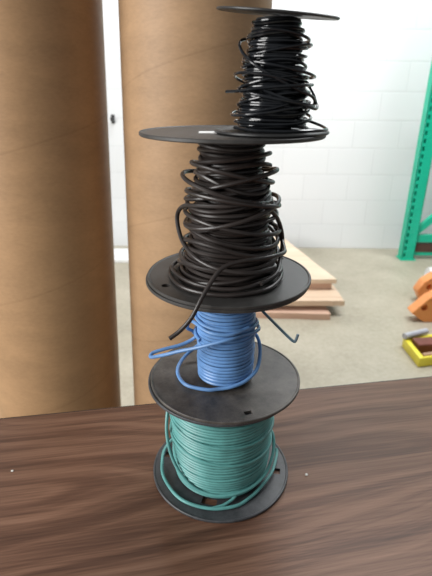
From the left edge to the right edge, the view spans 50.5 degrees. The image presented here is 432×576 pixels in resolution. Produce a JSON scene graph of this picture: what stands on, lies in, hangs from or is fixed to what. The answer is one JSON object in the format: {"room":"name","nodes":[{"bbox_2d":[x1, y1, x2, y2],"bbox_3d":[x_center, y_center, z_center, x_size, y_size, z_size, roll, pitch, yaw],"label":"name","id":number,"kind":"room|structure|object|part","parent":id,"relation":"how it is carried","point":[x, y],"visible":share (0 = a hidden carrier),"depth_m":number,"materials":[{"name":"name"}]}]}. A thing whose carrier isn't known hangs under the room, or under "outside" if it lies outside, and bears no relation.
{"room":"warehouse workshop","nodes":[
{"label":"warehouse workshop","id":0,"kind":"room"},
{"bbox_2d":[102,0,431,248],"bbox_3d":[0.023,-2.287,2.878,10.000,4.200,0.150,1,23,0],"label":"wall","id":1,"kind":"structure","parent":0,"point":[348,188],"depth_m":3.28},
{"bbox_2d":[110,115,114,123],"bbox_3d":[-0.733,-1.190,3.233,0.024,0.060,0.065,1,23,0],"label":"wall hook","id":2,"kind":"object","parent":1,"relation":"attached to","point":[112,118],"visible":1,"depth_m":3.25,"materials":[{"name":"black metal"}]},
{"bbox_2d":[114,246,431,406],"bbox_3d":[-0.010,0.990,0.678,10.000,0.100,6.470,1,23,0],"label":"floor","id":3,"kind":"structure","parent":0,"point":[361,341],"depth_m":2.40,"materials":[{"name":"concrete"}]},
{"bbox_2d":[0,0,120,417],"bbox_3d":[-0.405,-0.185,1.065,0.380,1.750,0.320,1,23,0],"label":"cardboard tube","id":4,"kind":"object","parent":3,"relation":"on","point":[59,351],"visible":0.76,"depth_m":0.95,"materials":[{"name":"cardboard"}]},
{"bbox_2d":[114,248,128,262],"bbox_3d":[-0.708,-0.241,3.390,0.380,0.022,0.260,1,23,0],"label":"board","id":5,"kind":"object","parent":3,"relation":"on","point":[120,255],"visible":0.16,"depth_m":3.35,"materials":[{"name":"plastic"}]},
{"bbox_2d":[118,0,272,404],"bbox_3d":[-0.055,-0.181,1.065,0.348,1.750,0.300,1,23,0],"label":"cardboard tube","id":6,"kind":"object","parent":3,"relation":"on","point":[179,59],"visible":0.38,"depth_m":0.86,"materials":[{"name":"cardboard"}]},
{"bbox_2d":[0,376,431,575],"bbox_3d":[0.060,0.639,0.420,1.844,0.751,0.760,-3,23,-9],"label":"table","id":7,"kind":"object","parent":3,"relation":"on","point":[81,496],"visible":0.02,"depth_m":0.46,"materials":[{"name":"brown wood"}]},
{"bbox_2d":[148,363,287,522],"bbox_3d":[0.006,0.142,0.480,0.146,0.117,0.146,-10,25,-24],"label":"spool","id":8,"kind":"object","parent":7,"relation":"on","point":[234,466],"visible":0.64,"depth_m":0.45,"materials":[{"name":"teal plastic"}]},
{"bbox_2d":[146,275,306,424],"bbox_3d":[0.009,0.038,0.435,0.149,0.108,0.147,1,23,0],"label":"spool","id":9,"kind":"object","parent":8,"relation":"on","point":[224,375],"visible":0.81,"depth_m":0.42,"materials":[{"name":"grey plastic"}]},
{"bbox_2d":[139,125,325,339],"bbox_3d":[0.012,-0.060,0.394,0.147,0.142,0.147,-7,24,-18],"label":"spool","id":10,"kind":"object","parent":9,"relation":"on","point":[231,259],"visible":0.98,"depth_m":0.36,"materials":[{"name":"black plastic"}]},
{"bbox_2d":[214,6,339,137],"bbox_3d":[0.043,-0.160,0.338,0.088,0.086,0.088,2,23,3],"label":"spool","id":11,"kind":"object","parent":10,"relation":"on","point":[273,103],"visible":1,"depth_m":0.32,"materials":[{"name":"black plastic"}]},
{"bbox_2d":[256,306,330,319],"bbox_3d":[0.357,0.071,2.668,0.520,0.035,0.425,1,23,0],"label":"wooden board","id":12,"kind":"object","parent":3,"relation":"on","point":[285,312],"visible":0.27,"depth_m":2.48,"materials":[{"name":"brown wood"}]},
{"bbox_2d":[396,60,431,260],"bbox_3d":[1.954,-1.595,2.832,1.163,3.000,0.102,1,23,0],"label":"rack","id":13,"kind":"object","parent":3,"relation":"on","point":[412,227],"visible":1,"depth_m":3.20,"materials":[{"name":"green metal"}]},
{"bbox_3d":[1.415,-0.224,3.420,0.113,0.006,0.102,1,23,0],"label":"plate","id":14,"kind":"part","parent":13,"relation":"part of","materials":[{"name":"green metal"}]},
{"bbox_2d":[415,242,431,251],"bbox_3d":[1.933,-0.297,3.393,0.940,0.063,0.040,1,23,0],"label":"wooden plank","id":15,"kind":"object","parent":13,"relation":"on","point":[420,246],"visible":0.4,"depth_m":3.38,"materials":[{"name":"brown wood"}]},
{"bbox_2d":[402,334,431,366],"bbox_3d":[1.177,0.274,2.197,0.599,0.048,0.190,-5,24,-12],"label":"tray","id":16,"kind":"object","parent":3,"relation":"on","point":[420,361],"visible":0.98,"depth_m":2.10,"materials":[{"name":"yellow paint"}]},
{"bbox_2d":[402,328,428,338],"bbox_3d":[0.964,0.221,2.215,0.138,0.031,0.030,-9,25,-21],"label":"metal rod","id":17,"kind":"object","parent":16,"relation":"on","point":[424,331],"visible":1,"depth_m":2.20,"materials":[{"name":"grey metal"}]},
{"bbox_2d":[412,337,431,353],"bbox_3d":[1.144,0.268,2.178,0.420,0.056,0.068,-2,23,-6],"label":"wooden block","id":18,"kind":"object","parent":16,"relation":"in","point":[423,345],"visible":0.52,"depth_m":2.13,"materials":[{"name":"brown wood"}]},
{"bbox_2d":[422,352,431,355],"bbox_3d":[0.995,0.311,2.101,0.110,0.035,0.022,-5,24,-13],"label":"batten","id":19,"kind":"object","parent":16,"relation":"in","point":[426,353],"visible":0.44,"depth_m":2.09,"materials":[{"name":"beige wood"}]},
{"bbox_2d":[407,290,431,321],"bbox_3d":[1.173,0.079,2.459,0.253,0.200,0.070,1,23,0],"label":"bracket","id":20,"kind":"object","parent":3,"relation":"on","point":[421,308],"visible":1,"depth_m":2.45,"materials":[{"name":"orange paint"}]},
{"bbox_2d":[413,272,431,297],"bbox_3d":[1.277,-0.027,2.685,0.207,0.219,0.070,1,23,0],"label":"bracket","id":21,"kind":"object","parent":3,"relation":"on","point":[423,285],"visible":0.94,"depth_m":2.67,"materials":[{"name":"orange paint"}]},
{"bbox_2d":[424,267,431,274],"bbox_3d":[1.541,-0.096,3.018,0.323,0.090,0.090,-2,23,-7],"label":"paper roll","id":22,"kind":"object","parent":3,"relation":"on","point":[428,269],"visible":0.46,"depth_m":3.00,"materials":[{"name":"white paper"}]},
{"bbox_3d":[0.370,0.026,2.695,0.460,0.027,0.220,1,23,0],"label":"wooden block","id":23,"kind":"object","parent":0,"visible":0},
{"bbox_2d":[286,285,344,305],"bbox_3d":[0.400,-0.052,2.805,0.601,0.030,0.703,1,23,0],"label":"wooden board","id":24,"kind":"object","parent":23,"relation":"on","point":[312,297],"visible":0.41,"depth_m":2.51,"materials":[{"name":"beige wood"}]},
{"bbox_2d":[309,284,331,288],"bbox_3d":[0.388,-0.152,2.948,0.556,0.042,0.695,1,23,0],"label":"wooden board","id":25,"kind":"object","parent":24,"relation":"on","point":[312,286],"visible":0.07,"depth_m":2.63,"materials":[{"name":"brown wood"}]},
{"bbox_2d":[274,237,336,283],"bbox_3d":[0.387,-0.203,2.981,0.596,0.026,0.855,1,23,0],"label":"wooden board","id":26,"kind":"object","parent":25,"relation":"on","point":[318,274],"visible":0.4,"depth_m":2.78,"materials":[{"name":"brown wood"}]}
]}

